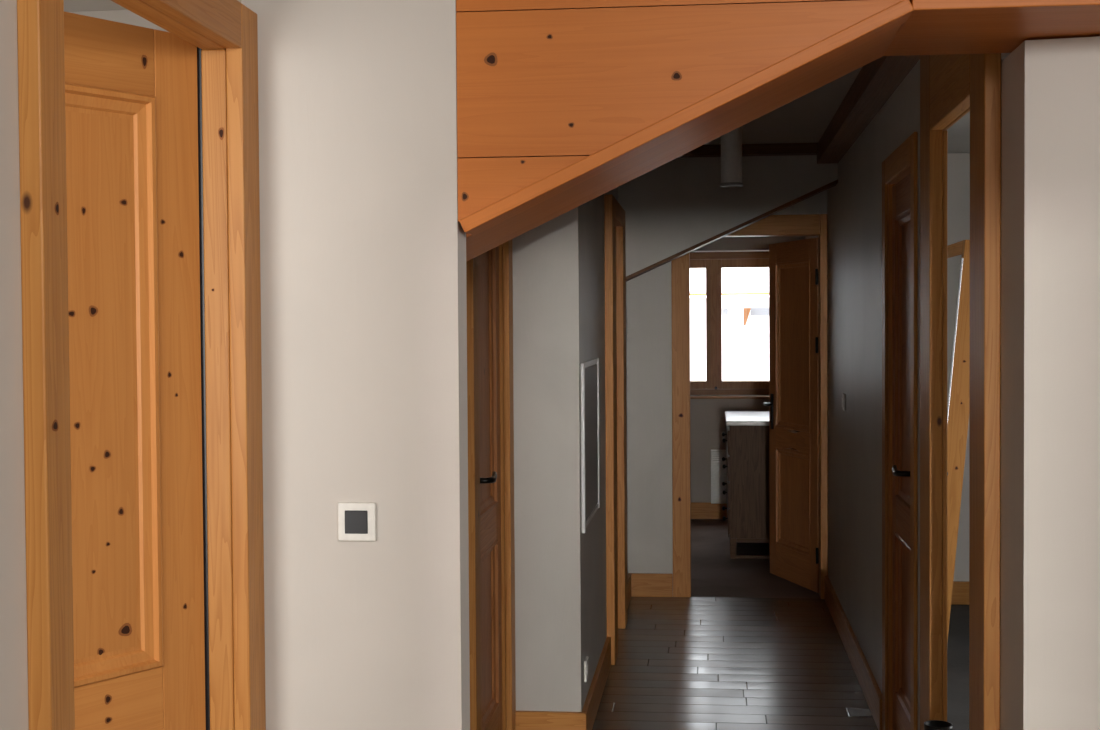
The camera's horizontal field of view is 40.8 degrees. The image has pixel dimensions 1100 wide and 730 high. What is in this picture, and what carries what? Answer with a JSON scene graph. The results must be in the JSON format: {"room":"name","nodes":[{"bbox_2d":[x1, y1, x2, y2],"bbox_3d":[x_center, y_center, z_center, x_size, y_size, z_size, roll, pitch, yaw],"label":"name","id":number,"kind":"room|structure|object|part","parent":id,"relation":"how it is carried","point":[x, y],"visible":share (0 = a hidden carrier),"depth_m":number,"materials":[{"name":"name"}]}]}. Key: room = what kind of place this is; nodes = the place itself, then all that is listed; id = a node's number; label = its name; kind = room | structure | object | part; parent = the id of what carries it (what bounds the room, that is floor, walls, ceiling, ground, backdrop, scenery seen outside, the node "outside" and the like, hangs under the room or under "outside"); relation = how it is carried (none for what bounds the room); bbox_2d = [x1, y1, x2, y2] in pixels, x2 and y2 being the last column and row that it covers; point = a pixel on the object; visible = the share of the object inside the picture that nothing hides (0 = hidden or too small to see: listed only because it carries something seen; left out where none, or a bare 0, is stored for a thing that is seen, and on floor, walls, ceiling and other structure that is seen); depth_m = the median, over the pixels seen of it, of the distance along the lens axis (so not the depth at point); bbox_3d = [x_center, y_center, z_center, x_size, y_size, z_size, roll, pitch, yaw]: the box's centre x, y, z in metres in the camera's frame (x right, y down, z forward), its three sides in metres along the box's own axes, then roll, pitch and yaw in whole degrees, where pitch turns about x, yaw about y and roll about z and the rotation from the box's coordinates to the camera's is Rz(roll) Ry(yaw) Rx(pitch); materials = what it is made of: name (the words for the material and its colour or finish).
{"room":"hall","nodes":[
{"label":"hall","id":0,"kind":"room"},
{"bbox_2d":[64,0,127,11],"bbox_3d":[-1.909,-1.018,2.596,2.448,0.060,3.600,0,2,6],"label":"ceiling","id":1,"kind":"structure","parent":0,"point":[69,5],"depth_m":4.27,"materials":[{"name":"paint"}]},
{"bbox_2d":[70,10,167,31],"bbox_3d":[-1.900,0.222,2.629,2.448,2.500,3.700,0,2,6],"label":"wall","id":2,"kind":"structure","parent":0,"point":[123,16],"depth_m":4.33,"materials":[{"name":"paint"}]},
{"bbox_2d":[0,0,241,729],"bbox_3d":[-0.996,0.243,-0.589,0.050,2.620,7.200,0,2,6],"label":"wall","id":3,"kind":"structure","parent":0,"point":[13,596],"depth_m":1.92,"materials":[{"name":"paint"}]},
{"bbox_2d":[64,11,205,729],"bbox_3d":[-0.890,0.428,2.499,0.172,2.064,0.760,1,2,36],"label":"door","id":4,"kind":"structure","parent":3,"relation":"in","point":[131,97],"depth_m":2.67,"materials":[{"name":"brown wood"}]},
{"bbox_3d":[-0.895,0.040,2.490,0.010,1.041,0.558,1,2,36],"label":"panel","id":5,"kind":"part","parent":4,"relation":"part of","materials":[{"name":"brown wood"}]},
{"bbox_3d":[-0.896,-0.542,2.473,0.039,0.122,0.559,1,2,36],"label":"rail","id":6,"kind":"part","parent":4,"relation":"part of","materials":[{"name":"brown wood"}]},
{"bbox_3d":[-0.883,0.040,2.481,0.020,1.043,0.560,1,2,36],"label":"moulding","id":7,"kind":"part","parent":4,"relation":"part of","materials":[{"name":"brown wood"}]},
{"bbox_3d":[-0.889,0.622,2.504,0.039,0.122,0.559,1,2,36],"label":"rail","id":8,"kind":"part","parent":4,"relation":"part of","materials":[{"name":"brown wood"}]},
{"bbox_2d":[17,0,265,729],"bbox_3d":[-0.657,0.401,2.426,0.099,2.135,0.941,0,2,6],"label":"door frame","id":9,"kind":"structure","parent":3,"relation":"attached to","point":[224,33],"depth_m":2.77,"materials":[{"name":"brown wood"}]},
{"bbox_3d":[-0.671,0.413,1.993,0.033,2.135,0.076,0,2,6],"label":"casing","id":10,"kind":"part","parent":9,"relation":"part of","materials":[{"name":"brown wood"}]},
{"bbox_3d":[-0.633,-0.623,2.384,0.032,0.085,0.765,0,2,6],"label":"head casing","id":11,"kind":"part","parent":9,"relation":"part of","materials":[{"name":"brown wood"}]},
{"bbox_3d":[-0.579,0.390,2.841,0.032,2.135,0.099,0,2,6],"label":"casing","id":12,"kind":"part","parent":9,"relation":"part of","materials":[{"name":"brown wood"}]},
{"bbox_2d":[242,0,1099,729],"bbox_3d":[1.226,0.133,2.930,3.602,2.620,0.498,0,2,6],"label":"wall","id":13,"kind":"structure","parent":0,"point":[363,240],"depth_m":2.85,"materials":[{"name":"paint"}]},
{"bbox_2d":[337,502,375,540],"bbox_3d":[-0.374,0.303,2.861,0.075,0.075,0.012,0,2,6],"label":"light switch","id":14,"kind":"object","parent":13,"relation":"attached to","point":[356,520],"visible":1,"depth_m":2.86,"materials":[{"name":"white plastic"}]},
{"bbox_2d":[626,190,826,573],"bbox_3d":[0.910,0.049,8.315,3.800,2.500,0.120,0,2,6],"label":"wall","id":15,"kind":"structure","parent":0,"point":[649,294],"depth_m":8.30,"materials":[{"name":"paint"}]},
{"bbox_2d":[628,573,672,596],"bbox_3d":[0.563,1.237,8.315,0.251,0.130,0.020,0,2,6],"label":"baseboard","id":16,"kind":"structure","parent":15,"relation":"attached to","point":[642,584],"depth_m":8.30,"materials":[{"name":"brown wood"}]},
{"bbox_2d":[671,214,827,598],"bbox_3d":[1.115,0.234,8.288,0.857,2.130,0.139,0,2,6],"label":"door frame","id":17,"kind":"structure","parent":15,"relation":"attached to","point":[800,224],"depth_m":8.25,"materials":[{"name":"brown wood"}]},
{"bbox_3d":[0.732,0.236,8.270,0.100,2.130,0.019,0,2,6],"label":"casing","id":18,"kind":"part","parent":17,"relation":"part of","materials":[{"name":"brown wood"}]},
{"bbox_3d":[1.132,-0.774,8.198,0.716,0.112,0.018,0,2,6],"label":"head casing","id":19,"kind":"part","parent":17,"relation":"part of","materials":[{"name":"brown wood"}]},
{"bbox_3d":[1.514,0.234,8.184,0.040,2.130,0.018,0,2,6],"label":"casing","id":20,"kind":"part","parent":17,"relation":"part of","materials":[{"name":"brown wood"}]},
{"bbox_2d":[763,238,818,592],"bbox_3d":[1.439,0.277,8.666,0.172,2.002,0.720,-1,2,-14],"label":"door","id":21,"kind":"structure","parent":15,"relation":"in","point":[793,404],"depth_m":8.67,"materials":[{"name":"brown wood"}]},
{"bbox_3d":[1.327,0.234,8.893,0.063,0.030,0.140,-1,2,-14],"label":"lever","id":22,"kind":"part","parent":21,"relation":"part of","materials":[{"name":"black metal"}]},
{"bbox_3d":[1.344,0.281,8.960,0.006,0.215,0.038,-1,2,-14],"label":"handle plate","id":23,"kind":"part","parent":21,"relation":"part of","materials":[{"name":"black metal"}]},
{"bbox_3d":[1.431,-0.665,8.646,0.038,0.117,0.509,-1,2,-14],"label":"rail","id":24,"kind":"part","parent":21,"relation":"part of","materials":[{"name":"brown wood"}]},
{"bbox_3d":[1.423,-0.113,8.658,0.020,0.988,0.510,-1,2,-14],"label":"moulding","id":25,"kind":"part","parent":21,"relation":"part of","materials":[{"name":"brown wood"}]},
{"bbox_3d":[1.429,0.793,8.682,0.020,0.585,0.510,-1,2,-14],"label":"moulding","id":26,"kind":"part","parent":21,"relation":"part of","materials":[{"name":"brown wood"}]},
{"bbox_3d":[1.439,0.441,8.676,0.038,0.160,0.510,-1,2,-14],"label":"rail","id":27,"kind":"part","parent":21,"relation":"part of","materials":[{"name":"brown wood"}]},
{"bbox_3d":[1.444,1.182,8.696,0.038,0.192,0.509,-1,2,-14],"label":"rail","id":28,"kind":"part","parent":21,"relation":"part of","materials":[{"name":"brown wood"}]},
{"bbox_3d":[1.438,-0.113,8.661,0.009,0.986,0.508,-1,2,-14],"label":"panel","id":29,"kind":"part","parent":21,"relation":"part of","materials":[{"name":"brown wood"}]},
{"bbox_3d":[1.444,0.793,8.686,0.009,0.583,0.508,-1,2,-14],"label":"panel","id":30,"kind":"part","parent":21,"relation":"part of","materials":[{"name":"brown wood"}]},
{"bbox_2d":[618,155,837,275],"bbox_3d":[0.910,-0.750,7.598,1.110,0.620,0.140,0,2,6],"label":"wall","id":31,"kind":"structure","parent":0,"point":[679,204],"depth_m":7.54,"materials":[{"name":"paint"}]},
{"bbox_2d":[626,180,837,281],"bbox_3d":[0.910,-0.679,7.599,1.110,0.514,0.153,0,2,6],"label":"strip","id":32,"kind":"object","parent":31,"relation":"attached to","point":[834,183],"visible":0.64,"depth_m":7.54,"materials":[{"name":"brown wood"}]},
{"bbox_2d":[690,236,804,501],"bbox_3d":[0.699,-0.044,11.807,2.620,2.500,0.320,0,2,6],"label":"wall","id":33,"kind":"structure","parent":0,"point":[707,416],"depth_m":11.60,"materials":[{"name":"beige paint"}]},
{"bbox_2d":[691,502,726,518],"bbox_3d":[0.688,1.145,11.671,2.620,0.130,0.018,0,2,6],"label":"baseboard","id":34,"kind":"structure","parent":33,"relation":"attached to","point":[699,510],"depth_m":11.60,"materials":[{"name":"brown wood"}]},
{"bbox_2d":[711,450,726,503],"bbox_3d":[1.516,0.871,11.541,0.520,0.415,0.078,0,2,6],"label":"radiator","id":35,"kind":"object","parent":33,"relation":"attached to","point":[718,474],"visible":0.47,"depth_m":11.53,"materials":[{"name":"white metal"}]},
{"bbox_2d":[690,251,768,398],"bbox_3d":[1.314,-0.318,11.690,1.210,1.155,0.305,0,2,6],"label":"window","id":36,"kind":"structure","parent":33,"relation":"attached to","point":[713,262],"depth_m":11.76,"materials":[{"name":"brown wood"}]},
{"bbox_3d":[1.047,-0.324,11.821,0.521,1.031,0.062,0,2,6],"label":"sash","id":37,"kind":"part","parent":36,"relation":"part of","materials":[{"name":"brown wood"}]},
{"bbox_3d":[1.314,0.251,11.670,1.210,0.020,0.235,0,2,6],"label":"sill","id":38,"kind":"part","parent":36,"relation":"part of","materials":[{"name":"brown wood"}]},
{"bbox_3d":[1.584,-0.326,11.762,0.559,1.031,0.062,0,2,6],"label":"sash","id":39,"kind":"part","parent":36,"relation":"part of","materials":[{"name":"brown wood"}]},
{"bbox_2d":[592,519,968,729],"bbox_3d":[0.810,1.456,3.675,4.600,0.060,16.000,0,2,6],"label":"floor","id":40,"kind":"structure","parent":0,"point":[682,663],"depth_m":6.75,"materials":[{"name":"brown wood"}]},
{"bbox_2d":[512,187,627,711],"bbox_3d":[0.100,0.130,6.836,0.340,2.430,3.000,0,2,6],"label":"wall pier","id":41,"kind":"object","parent":40,"relation":"on","point":[559,263],"visible":0.44,"depth_m":5.35,"materials":[{"name":"paint"}]},
{"bbox_2d":[515,711,586,729],"bbox_3d":[0.003,1.321,5.360,0.260,0.130,0.020,0,2,6],"label":"baseboard","id":42,"kind":"object","parent":41,"relation":"attached to","point":[524,720],"visible":1,"depth_m":5.35,"materials":[{"name":"brown wood"}]},
{"bbox_2d":[584,656,588,681],"bbox_3d":[0.137,1.135,5.521,0.012,0.080,0.080,0,2,6],"label":"power socket","id":43,"kind":"object","parent":41,"relation":"attached to","point":[586,662],"visible":1,"depth_m":5.48,"materials":[{"name":"white plastic"}]},
{"bbox_2d":[581,358,599,532],"bbox_3d":[0.161,0.293,5.762,0.014,0.620,0.760,0,2,6],"label":"picture","id":44,"kind":"object","parent":41,"relation":"attached to","point":[590,443],"visible":1,"depth_m":5.72,"materials":[{"name":"white metal"}]},
{"bbox_3d":[0.157,0.293,5.768,0.004,0.572,0.704,0,2,6],"label":"cabinet door","id":45,"kind":"part","parent":44,"relation":"part of","materials":[{"name":"grey paint"}]},
{"bbox_2d":[582,574,630,729],"bbox_3d":[0.285,1.279,6.837,0.020,0.130,2.980,0,2,6],"label":"baseboard","id":46,"kind":"structure","parent":41,"relation":"attached to","point":[591,705],"depth_m":6.00,"materials":[{"name":"brown wood"}]},
{"bbox_2d":[604,194,626,664],"bbox_3d":[0.296,0.281,7.115,0.087,2.110,0.990,0,2,6],"label":"door frame","id":47,"kind":"structure","parent":41,"relation":"attached to","point":[614,214],"depth_m":6.76,"materials":[{"name":"brown wood"}]},
{"bbox_3d":[0.278,0.291,6.720,0.037,2.110,0.200,0,2,6],"label":"casing","id":48,"kind":"part","parent":47,"relation":"part of","materials":[{"name":"brown wood"}]},
{"bbox_3d":[0.314,-0.729,7.090,0.037,0.090,0.599,0,2,6],"label":"head casing","id":49,"kind":"part","parent":47,"relation":"part of","materials":[{"name":"brown wood"}]},
{"bbox_3d":[0.364,0.270,7.510,0.037,2.110,0.190,0,2,6],"label":"casing","id":50,"kind":"part","parent":47,"relation":"part of","materials":[{"name":"brown wood"}]},
{"bbox_2d":[722,411,799,558],"bbox_3d":[1.439,0.797,10.104,0.524,0.900,1.066,0,2,6],"label":"cabinet","id":51,"kind":"object","parent":40,"relation":"on","point":[747,484],"visible":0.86,"depth_m":9.61,"materials":[{"name":"brown wood"}]},
{"bbox_3d":[1.217,0.492,10.120,0.013,0.160,0.990,0,2,6],"label":"drawer","id":52,"kind":"part","parent":51,"relation":"part of","materials":[{"name":"brown wood"}]},
{"bbox_3d":[1.218,0.664,10.125,0.013,0.160,0.990,0,2,6],"label":"drawer","id":53,"kind":"part","parent":51,"relation":"part of","materials":[{"name":"brown wood"}]},
{"bbox_3d":[1.219,0.836,10.130,0.013,0.160,0.990,0,2,6],"label":"drawer","id":54,"kind":"part","parent":51,"relation":"part of","materials":[{"name":"brown wood"}]},
{"bbox_3d":[1.220,1.008,10.134,0.013,0.160,0.990,0,2,6],"label":"drawer","id":55,"kind":"part","parent":51,"relation":"part of","materials":[{"name":"brown wood"}]},
{"bbox_2d":[924,720,952,729],"bbox_3d":[1.022,1.181,3.896,0.074,0.475,0.074,0,2,6],"label":"umbrella stand","id":56,"kind":"object","parent":40,"relation":"on","point":[932,724],"visible":1,"depth_m":3.91,"materials":[{"name":"black metal"}]},
{"bbox_2d":[947,240,969,641],"bbox_3d":[1.778,0.393,6.710,0.261,1.880,0.701,0,2,6],"label":"leaning mirror","id":57,"kind":"object","parent":40,"relation":"on","point":[958,254],"visible":0.31,"depth_m":6.36,"materials":[{"name":"brown wood"}]},
{"bbox_3d":[1.741,0.390,6.714,0.006,1.760,0.590,5,2,6],"label":"glass","id":58,"kind":"part","parent":57,"relation":"part of","materials":[{"name":"mirror"}]},
{"bbox_3d":[1.855,-0.513,6.676,0.088,0.060,0.590,5,2,6],"label":"frame rail","id":59,"kind":"part","parent":57,"relation":"part of","materials":[{"name":"brown wood"}]},
{"bbox_2d":[805,236,817,238],"bbox_3d":[1.086,0.004,9.920,3.900,2.500,3.350,0,2,6],"label":"wall","id":60,"kind":"structure","parent":0,"point":[806,237],"depth_m":10.84,"materials":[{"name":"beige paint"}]},
{"bbox_2d":[687,66,969,157],"bbox_3d":[1.505,-1.093,5.441,3.385,0.070,5.400,0,2,6],"label":"ceiling","id":61,"kind":"structure","parent":0,"point":[804,119],"depth_m":6.66,"materials":[{"name":"paint"}]},
{"bbox_2d":[720,126,742,186],"bbox_3d":[0.751,-0.906,6.132,0.104,0.331,0.104,0,2,6],"label":"ceiling spotlight","id":62,"kind":"object","parent":61,"relation":"hanging from","point":[731,142],"visible":0.7,"depth_m":6.10,"materials":[{"name":"white metal"}]},
{"bbox_2d":[678,143,817,157],"bbox_3d":[0.842,-1.082,7.476,1.005,0.052,0.100,0,2,6],"label":"beam","id":63,"kind":"structure","parent":61,"relation":"attached to","point":[769,149],"depth_m":7.41,"materials":[{"name":"brown wood"}]},
{"bbox_2d":[827,53,1009,729],"bbox_3d":[1.267,0.158,5.501,0.050,2.430,5.400,0,2,6],"label":"wall","id":64,"kind":"structure","parent":0,"point":[854,205],"depth_m":6.37,"materials":[{"name":"paint"}]},
{"bbox_2d":[842,393,845,410],"bbox_3d":[1.411,0.178,7.116,0.014,0.080,0.080,0,2,6],"label":"light switch","id":65,"kind":"object","parent":64,"relation":"attached to","point":[843,394],"visible":1,"depth_m":7.08,"materials":[{"name":"white plastic"}]},
{"bbox_2d":[824,576,881,729],"bbox_3d":[1.385,1.271,6.862,0.020,0.130,2.729,0,2,6],"label":"baseboard","id":66,"kind":"structure","parent":64,"relation":"attached to","point":[872,693],"depth_m":6.43,"materials":[{"name":"brown wood"}]},
{"bbox_2d":[817,55,919,163],"bbox_3d":[1.166,-1.005,5.329,0.105,0.095,4.300,0,2,6],"label":"beam","id":67,"kind":"structure","parent":64,"relation":"attached to","point":[877,80],"depth_m":5.54,"materials":[{"name":"brown wood"}]},
{"bbox_2d":[882,132,917,729],"bbox_3d":[1.210,0.326,5.034,0.062,2.120,0.870,0,2,6],"label":"door frame","id":68,"kind":"structure","parent":64,"relation":"attached to","point":[903,161],"depth_m":5.35,"materials":[{"name":"brown wood"}]},
{"bbox_3d":[1.228,0.315,5.422,0.012,2.120,0.095,0,2,6],"label":"casing","id":69,"kind":"part","parent":68,"relation":"part of","materials":[{"name":"brown wood"}]},
{"bbox_3d":[1.178,-0.688,5.005,0.012,0.090,0.689,0,2,6],"label":"head casing","id":70,"kind":"part","parent":68,"relation":"part of","materials":[{"name":"brown wood"}]},
{"bbox_3d":[1.143,0.337,4.647,0.012,2.120,0.085,0,2,6],"label":"casing","id":71,"kind":"part","parent":68,"relation":"part of","materials":[{"name":"brown wood"}]},
{"bbox_2d":[892,173,947,729],"bbox_3d":[1.224,0.371,5.029,0.172,2.014,0.680,0,2,6],"label":"door","id":72,"kind":"structure","parent":64,"relation":"in","point":[900,190],"depth_m":5.22,"materials":[{"name":"brown wood"}]},
{"bbox_3d":[1.145,0.346,4.808,0.063,0.030,0.140,0,2,6],"label":"lever","id":73,"kind":"part","parent":72,"relation":"part of","materials":[{"name":"black metal"}]},
{"bbox_3d":[1.209,-0.019,5.020,0.021,1.000,0.480,0,2,6],"label":"moulding","id":74,"kind":"part","parent":72,"relation":"part of","materials":[{"name":"brown wood"}]},
{"bbox_3d":[1.215,0.893,5.045,0.021,0.585,0.480,0,2,6],"label":"moulding","id":75,"kind":"part","parent":72,"relation":"part of","materials":[{"name":"brown wood"}]},
{"bbox_3d":[1.218,-0.577,5.003,0.038,0.117,0.479,0,2,6],"label":"rail","id":76,"kind":"part","parent":72,"relation":"part of","materials":[{"name":"brown wood"}]},
{"bbox_3d":[1.225,0.541,5.034,0.038,0.120,0.479,0,2,6],"label":"rail","id":77,"kind":"part","parent":72,"relation":"part of","materials":[{"name":"brown wood"}]},
{"bbox_3d":[1.230,1.282,5.054,0.038,0.192,0.479,0,2,6],"label":"rail","id":78,"kind":"part","parent":72,"relation":"part of","materials":[{"name":"brown wood"}]},
{"bbox_3d":[1.224,-0.019,5.018,0.009,0.998,0.478,0,2,6],"label":"panel","id":79,"kind":"part","parent":72,"relation":"part of","materials":[{"name":"brown wood"}]},
{"bbox_3d":[1.230,0.893,5.043,0.009,0.583,0.478,0,2,6],"label":"panel","id":80,"kind":"part","parent":72,"relation":"part of","materials":[{"name":"brown wood"}]},
{"bbox_2d":[920,53,1000,729],"bbox_3d":[1.043,0.261,3.788,0.049,2.320,1.020,0,2,6],"label":"door frame","id":81,"kind":"structure","parent":64,"relation":"attached to","point":[952,86],"depth_m":3.44,"materials":[{"name":"brown wood"}]},
{"bbox_3d":[1.081,0.249,4.201,0.036,2.320,0.190,0,2,6],"label":"casing","id":82,"kind":"part","parent":81,"relation":"part of","materials":[{"name":"brown wood"}]},
{"bbox_3d":[1.030,-0.769,3.761,0.036,0.260,0.639,0,2,6],"label":"head casing","id":83,"kind":"part","parent":81,"relation":"part of","materials":[{"name":"brown wood"}]},
{"bbox_3d":[0.991,0.272,3.376,0.036,2.320,0.190,0,2,6],"label":"casing","id":84,"kind":"part","parent":81,"relation":"part of","materials":[{"name":"brown wood"}]},
{"bbox_2d":[947,153,969,580],"bbox_3d":[2.248,0.118,5.438,1.915,2.500,5.290,0,2,6],"label":"wall","id":85,"kind":"structure","parent":0,"point":[958,181],"depth_m":7.98,"materials":[{"name":"paint"}]},
{"bbox_2d":[951,581,968,604],"bbox_3d":[2.507,1.235,7.992,1.865,0.125,0.020,0,2,6],"label":"baseboard","id":86,"kind":"structure","parent":85,"relation":"attached to","point":[960,592],"depth_m":8.01,"materials":[{"name":"brown wood"}]},
{"bbox_2d":[1000,36,1099,729],"bbox_3d":[2.000,0.387,2.912,2.128,2.103,0.277,0,2,15],"label":"wall","id":87,"kind":"structure","parent":0,"point":[1050,478],"depth_m":3.02,"materials":[{"name":"paint"}]},
{"bbox_3d":[-0.323,0.205,4.167,0.080,2.430,2.400,0,2,6],"label":"wall","id":88,"kind":"structure","parent":0,"visible":0},
{"bbox_2d":[478,246,501,729],"bbox_3d":[-0.231,0.384,4.917,0.172,2.014,0.676,0,2,6],"label":"door","id":89,"kind":"structure","parent":88,"relation":"in","point":[488,262],"depth_m":5.09,"materials":[{"name":"brown wood"}]},
{"bbox_3d":[-0.236,-0.006,4.906,0.009,0.998,0.474,0,2,6],"label":"panel","id":90,"kind":"part","parent":89,"relation":"part of","materials":[{"name":"brown wood"}]},
{"bbox_3d":[-0.230,0.906,4.931,0.009,0.583,0.474,0,2,6],"label":"panel","id":91,"kind":"part","parent":89,"relation":"part of","materials":[{"name":"brown wood"}]},
{"bbox_3d":[-0.230,0.554,4.921,0.038,0.120,0.475,0,2,6],"label":"rail","id":92,"kind":"part","parent":89,"relation":"part of","materials":[{"name":"brown wood"}]},
{"bbox_3d":[-0.202,0.358,4.685,0.063,0.030,0.140,0,2,6],"label":"lever","id":93,"kind":"part","parent":89,"relation":"part of","materials":[{"name":"black metal"}]},
{"bbox_3d":[-0.221,-0.006,4.905,0.020,1.000,0.476,0,2,6],"label":"moulding","id":94,"kind":"part","parent":89,"relation":"part of","materials":[{"name":"brown wood"}]},
{"bbox_3d":[-0.215,0.906,4.929,0.020,0.585,0.476,0,2,6],"label":"moulding","id":95,"kind":"part","parent":89,"relation":"part of","materials":[{"name":"brown wood"}]},
{"bbox_3d":[-0.225,1.294,4.941,0.038,0.192,0.475,0,2,6],"label":"rail","id":96,"kind":"part","parent":89,"relation":"part of","materials":[{"name":"brown wood"}]},
{"bbox_2d":[466,239,515,729],"bbox_3d":[-0.224,0.339,4.915,0.092,2.120,0.890,0,2,6],"label":"door frame","id":97,"kind":"structure","parent":88,"relation":"attached to","point":[505,249],"depth_m":5.24,"materials":[{"name":"brown wood"}]},
{"bbox_3d":[-0.232,0.349,4.518,0.022,2.120,0.100,0,2,6],"label":"casing","id":98,"kind":"part","parent":97,"relation":"part of","materials":[{"name":"brown wood"}]},
{"bbox_3d":[-0.146,0.328,5.303,0.022,2.120,0.100,0,2,6],"label":"casing","id":99,"kind":"part","parent":97,"relation":"part of","materials":[{"name":"brown wood"}]},
{"label":"outside","id":100,"kind":"structure","parent":0,"visible":0},
{"bbox_3d":[3.976,3.576,36.195,60.000,0.100,47.400,0,2,6],"label":"ground","id":101,"kind":"structure","parent":100,"visible":0},
{"bbox_2d":[690,267,768,380],"bbox_3d":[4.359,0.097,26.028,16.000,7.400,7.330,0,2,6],"label":"window panes","id":102,"kind":"structure","parent":101,"relation":"on","point":[745,321],"depth_m":23.79,"materials":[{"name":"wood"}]},
{"bbox_2d":[751,308,768,315],"bbox_3d":[3.708,-0.856,23.698,0.980,0.120,0.070,0,2,6],"label":"shutter","id":103,"kind":"object","parent":102,"relation":"hanging from","point":[754,311],"depth_m":23.70,"materials":[{"name":"white"}]}
]}

